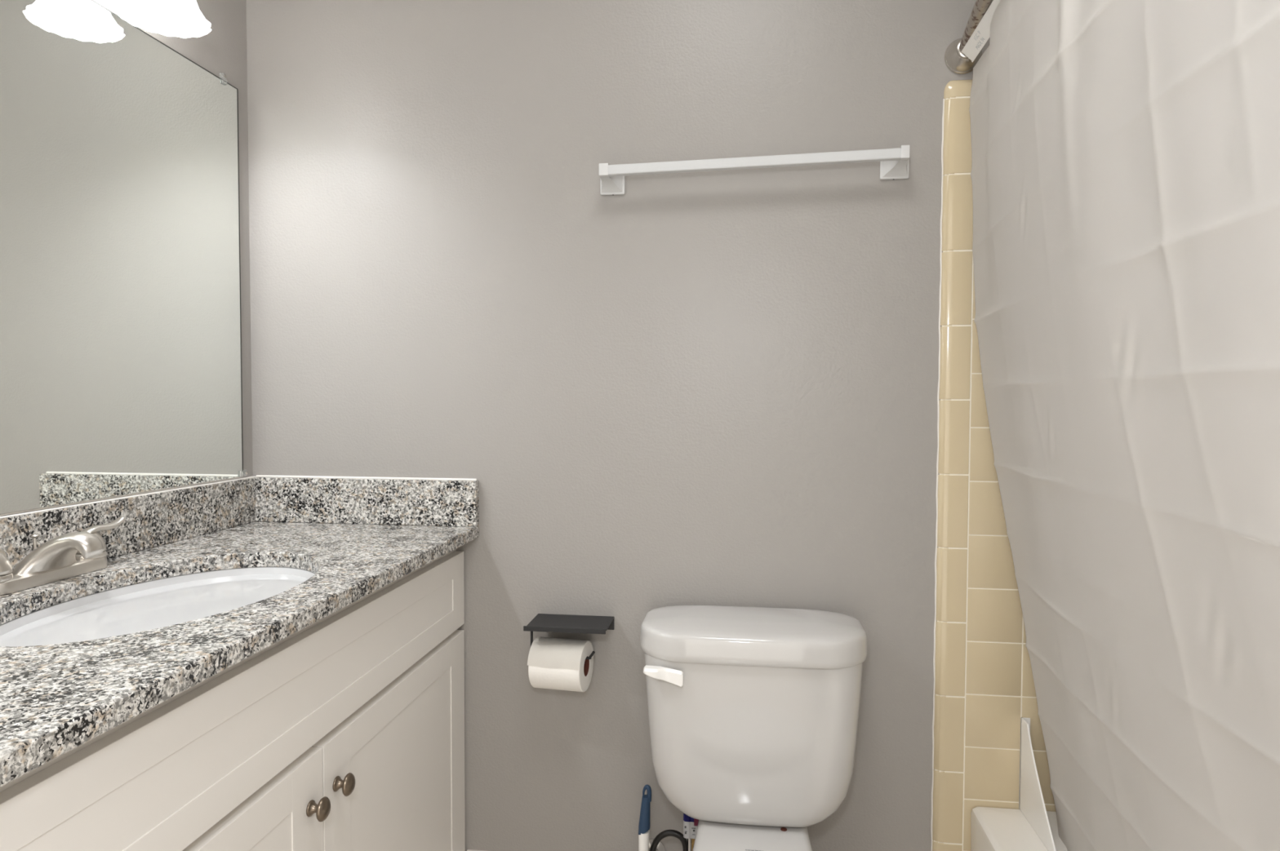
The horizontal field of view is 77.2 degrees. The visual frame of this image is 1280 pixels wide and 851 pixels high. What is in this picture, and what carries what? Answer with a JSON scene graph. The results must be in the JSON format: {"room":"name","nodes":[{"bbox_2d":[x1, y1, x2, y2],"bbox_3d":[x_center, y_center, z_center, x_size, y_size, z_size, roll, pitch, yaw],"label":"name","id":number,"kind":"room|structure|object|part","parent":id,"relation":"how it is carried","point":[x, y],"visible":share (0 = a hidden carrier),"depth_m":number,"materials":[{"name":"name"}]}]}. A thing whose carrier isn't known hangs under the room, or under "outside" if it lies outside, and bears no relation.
{"room":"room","nodes":[
{"label":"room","id":0,"kind":"room"},
{"bbox_2d":[4,0,252,515],"bbox_3d":[-1.062,-0.105,0.839,0.100,2.440,2.000,0,2,7],"label":"wall","id":1,"kind":"structure","parent":0,"point":[223,49],"depth_m":1.78,"materials":[{"name":"grey paint"}]},
{"bbox_2d":[0,0,247,515],"bbox_3d":[-0.957,-0.300,1.208,0.010,0.871,1.171,0,2,7],"label":"wall mirror","id":2,"kind":"object","parent":1,"relation":"attached to","point":[121,322],"visible":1,"depth_m":1.41,"materials":[{"name":"silver mirror"}]},
{"bbox_2d":[0,477,255,571],"bbox_3d":[-0.957,0.188,1.200,0.019,0.099,1.234,0,2,7],"label":"backsplash","id":3,"kind":"structure","parent":1,"relation":"attached to","point":[153,520],"depth_m":1.48,"materials":[{"name":"stone"}]},
{"bbox_2d":[113,0,211,38],"bbox_3d":[-0.880,-0.824,1.165,0.166,0.234,0.740,0,2,7],"label":"vanity light","id":4,"kind":"object","parent":1,"relation":"attached to","point":[184,19],"visible":1,"depth_m":1.45,"materials":[{"name":"white glass"}]},
{"bbox_2d":[246,0,993,850],"bbox_3d":[0.282,-0.131,1.724,2.540,2.440,0.100,0,2,7],"label":"wall","id":5,"kind":"structure","parent":0,"point":[715,388],"depth_m":1.72,"materials":[{"name":"grey paint"}]},
{"bbox_2d":[466,849,484,850],"bbox_3d":[0.107,1.021,1.728,0.997,0.135,0.014,0,2,7],"label":"baseboard","id":6,"kind":"structure","parent":5,"relation":"attached to","point":[467,850],"depth_m":1.79,"materials":[{"name":"white paint"}]},
{"bbox_2d":[523,613,613,659],"bbox_3d":[-0.148,0.453,1.697,0.174,0.078,0.102,0,2,7],"label":"toilet paper holder","id":7,"kind":"object","parent":5,"relation":"attached to","point":[589,624],"visible":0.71,"depth_m":1.68,"materials":[{"name":"black metal"}]},
{"bbox_2d":[527,636,593,692],"bbox_3d":[-0.166,0.503,1.692,0.112,0.104,0.104,1,2,13],"label":"toilet paper roll","id":8,"kind":"object","parent":7,"relation":"hanging from","point":[553,664],"visible":0.99,"depth_m":1.65,"materials":[{"name":"white paper"}]},
{"bbox_3d":[-0.163,0.454,1.689,0.138,0.076,0.010,0,2,7],"label":"arm","id":9,"kind":"part","parent":7,"relation":"part of","materials":[{"name":"black metal"}]},
{"bbox_2d":[523,613,613,634],"bbox_3d":[-0.148,0.419,1.696,0.174,0.010,0.102,0,2,7],"label":"shelf","id":10,"kind":"object","parent":7,"relation":"attached to","point":[589,624],"depth_m":1.68,"materials":[{"name":"black metal"}]},
{"bbox_3d":[-0.140,0.428,1.745,0.169,0.027,0.003,0,2,7],"label":"wall plate","id":11,"kind":"part","parent":7,"relation":"part of","materials":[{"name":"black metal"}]},
{"bbox_2d":[599,145,909,195],"bbox_3d":[0.226,-0.516,1.629,0.634,0.062,0.075,0,2,7],"label":"towel bar","id":12,"kind":"object","parent":5,"relation":"attached to","point":[894,162],"visible":1,"depth_m":1.60,"materials":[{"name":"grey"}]},
{"bbox_2d":[930,79,973,850],"bbox_3d":[0.636,0.160,1.631,0.057,1.705,0.012,0,2,7],"label":"trim","id":13,"kind":"structure","parent":5,"relation":"attached to","point":[957,200],"depth_m":1.62,"materials":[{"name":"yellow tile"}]},
{"bbox_2d":[944,0,992,74],"bbox_3d":[0.535,-0.713,0.847,0.097,0.071,1.537,0,2,7],"label":"shower rod","id":14,"kind":"object","parent":5,"relation":"attached to","point":[956,61],"visible":0.69,"depth_m":1.57,"materials":[{"name":"silver metal"}]},
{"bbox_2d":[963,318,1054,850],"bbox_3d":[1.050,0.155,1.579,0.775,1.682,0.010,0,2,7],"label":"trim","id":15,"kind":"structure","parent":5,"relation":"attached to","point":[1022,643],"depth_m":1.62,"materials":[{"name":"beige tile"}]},
{"bbox_2d":[963,266,1055,850],"bbox_3d":[1.050,0.150,1.577,0.773,1.672,0.010,0,2,7],"label":"wall tile","id":16,"kind":"structure","parent":5,"relation":"attached to","point":[993,615],"depth_m":1.62,"materials":[{"name":"beige tile"}]},
{"bbox_2d":[960,0,1279,850],"bbox_3d":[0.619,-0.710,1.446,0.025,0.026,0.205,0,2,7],"label":"shower curtain","id":17,"kind":"object","parent":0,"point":[1125,174],"visible":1,"depth_m":0.91,"materials":[{"name":"white fabric"}]},
{"bbox_3d":[0.143,1.148,0.726,2.540,0.050,2.200,0,2,7],"label":"floor","id":18,"kind":"structure","parent":0,"visible":0},
{"bbox_2d":[0,549,465,850],"bbox_3d":[-0.703,0.685,1.200,0.530,0.838,1.241,0,2,7],"label":"vanity cabinet","id":19,"kind":"object","parent":18,"relation":"on","point":[345,732],"visible":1,"depth_m":1.12,"materials":[{"name":"white paint"}]},
{"bbox_2d":[0,475,479,787],"bbox_3d":[-0.700,0.201,1.179,0.534,0.130,1.255,0,2,7],"label":"countertop","id":20,"kind":"structure","parent":19,"relation":"on","point":[358,536],"depth_m":1.30,"materials":[{"name":"stone"}]},
{"bbox_2d":[0,516,124,595],"bbox_3d":[-0.881,0.199,1.226,0.118,0.076,0.295,0,2,7],"label":"faucet","id":21,"kind":"object","parent":20,"relation":"on","point":[68,555],"visible":1,"depth_m":1.20,"materials":[{"name":"silver metal"}]},
{"bbox_3d":[-0.924,0.179,1.123,0.023,0.029,0.082,0,2,-2],"label":"lever","id":22,"kind":"part","parent":21,"relation":"part of","materials":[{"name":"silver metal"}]},
{"bbox_3d":[-0.925,0.200,1.145,0.046,0.044,0.046,0,2,7],"label":"handle","id":23,"kind":"part","parent":21,"relation":"part of","materials":[{"name":"silver metal"}]},
{"bbox_3d":[-0.933,0.193,1.236,0.012,0.052,0.012,0,2,7],"label":"lift rod","id":24,"kind":"part","parent":21,"relation":"part of","materials":[{"name":"silver metal"}]},
{"bbox_3d":[-0.914,0.227,1.231,0.053,0.018,0.216,0,2,7],"label":"plate","id":25,"kind":"part","parent":21,"relation":"part of","materials":[{"name":"silver metal"}]},
{"bbox_3d":[-0.879,0.193,1.225,0.114,0.062,0.116,0,2,7],"label":"spout","id":26,"kind":"part","parent":21,"relation":"part of","materials":[{"name":"silver metal"}]},
{"bbox_3d":[-0.902,0.194,1.315,0.046,0.044,0.046,0,2,7],"label":"handle","id":27,"kind":"part","parent":21,"relation":"part of","materials":[{"name":"silver metal"}]},
{"bbox_3d":[-0.896,0.172,1.335,0.023,0.029,0.082,1,2,17],"label":"lever","id":28,"kind":"part","parent":21,"relation":"part of","materials":[{"name":"silver metal"}]},
{"bbox_2d":[0,566,315,646],"bbox_3d":[-0.691,0.347,1.184,0.380,0.162,0.586,0,2,7],"label":"sink","id":29,"kind":"object","parent":20,"relation":"in","point":[155,604],"visible":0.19,"depth_m":1.23,"materials":[{"name":"white ceramic"}]},
{"bbox_3d":[-0.516,0.744,0.875,0.019,0.524,0.628,0,2,7],"label":"door","id":30,"kind":"part","parent":19,"relation":"part of","materials":[{"name":"white paint"}]},
{"bbox_3d":[-0.516,0.744,0.875,0.015,0.424,0.476,0,2,7],"label":"panel","id":31,"kind":"part","parent":19,"relation":"part of","materials":[{"name":"white paint"}]},
{"bbox_3d":[-0.456,0.546,1.141,0.028,0.033,0.031,0,2,7],"label":"knob","id":32,"kind":"part","parent":19,"relation":"part of","materials":[{"name":"grey metal"}]},
{"bbox_3d":[-0.447,0.543,1.214,0.028,0.033,0.031,0,2,7],"label":"knob","id":33,"kind":"part","parent":19,"relation":"part of","materials":[{"name":"grey metal"}]},
{"bbox_3d":[-0.437,0.723,1.485,0.019,0.524,0.598,0,2,7],"label":"door","id":34,"kind":"part","parent":19,"relation":"part of","materials":[{"name":"white paint"}]},
{"bbox_3d":[-0.437,0.723,1.485,0.015,0.424,0.446,0,2,7],"label":"panel","id":35,"kind":"part","parent":19,"relation":"part of","materials":[{"name":"white paint"}]},
{"bbox_2d":[638,785,651,850],"bbox_3d":[0.004,0.912,1.642,0.078,0.359,0.078,0,2,7],"label":"toilet brush","id":36,"kind":"object","parent":18,"relation":"on","point":[644,820],"visible":1,"depth_m":1.63,"materials":[{"name":"blue plastic"}]},
{"bbox_3d":[0.008,0.945,1.642,0.022,0.233,0.022,0,2,7],"label":"stem","id":37,"kind":"part","parent":36,"relation":"part of","materials":[{"name":"white plastic"}]},
{"bbox_2d":[640,604,867,850],"bbox_3d":[0.187,0.744,1.344,0.440,0.716,0.708,0,2,7],"label":"toilet","id":38,"kind":"object","parent":18,"relation":"on","point":[753,712],"visible":1,"depth_m":1.50,"materials":[{"name":"white ceramic"}]},
{"bbox_3d":[0.044,0.470,1.504,0.074,0.034,0.029,0,2,7],"label":"flush handle","id":39,"kind":"part","parent":38,"relation":"part of","materials":[{"name":"white plastic"}]},
{"bbox_2d":[648,813,698,850],"bbox_3d":[0.064,0.846,1.683,0.135,0.210,0.102,0,2,7],"label":"supply hose","id":40,"kind":"object","parent":38,"relation":"attached to","point":[690,824],"visible":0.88,"depth_m":1.64,"materials":[{"name":"black rubber"}]},
{"bbox_3d":[0.219,0.598,1.585,0.417,0.322,0.190,0,2,7],"label":"tank","id":41,"kind":"part","parent":38,"relation":"part of","materials":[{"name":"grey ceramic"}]},
{"bbox_3d":[0.220,0.409,1.578,0.440,0.062,0.214,0,2,7],"label":"tank lid","id":42,"kind":"part","parent":38,"relation":"part of","materials":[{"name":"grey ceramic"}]},
{"bbox_2d":[970,807,1067,850],"bbox_3d":[0.954,0.964,0.845,0.759,0.316,1.518,0,2,7],"label":"bathtub","id":43,"kind":"object","parent":18,"relation":"on","point":[992,829],"visible":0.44,"depth_m":1.56,"materials":[{"name":"white ceramic"}]},
{"bbox_2d":[1019,717,1056,850],"bbox_3d":[0.766,0.688,1.525,0.017,0.186,0.203,0,2,7],"label":"guard","id":44,"kind":"object","parent":43,"relation":"on","point":[1032,805],"visible":1,"depth_m":1.56,"materials":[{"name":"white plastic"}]}
]}

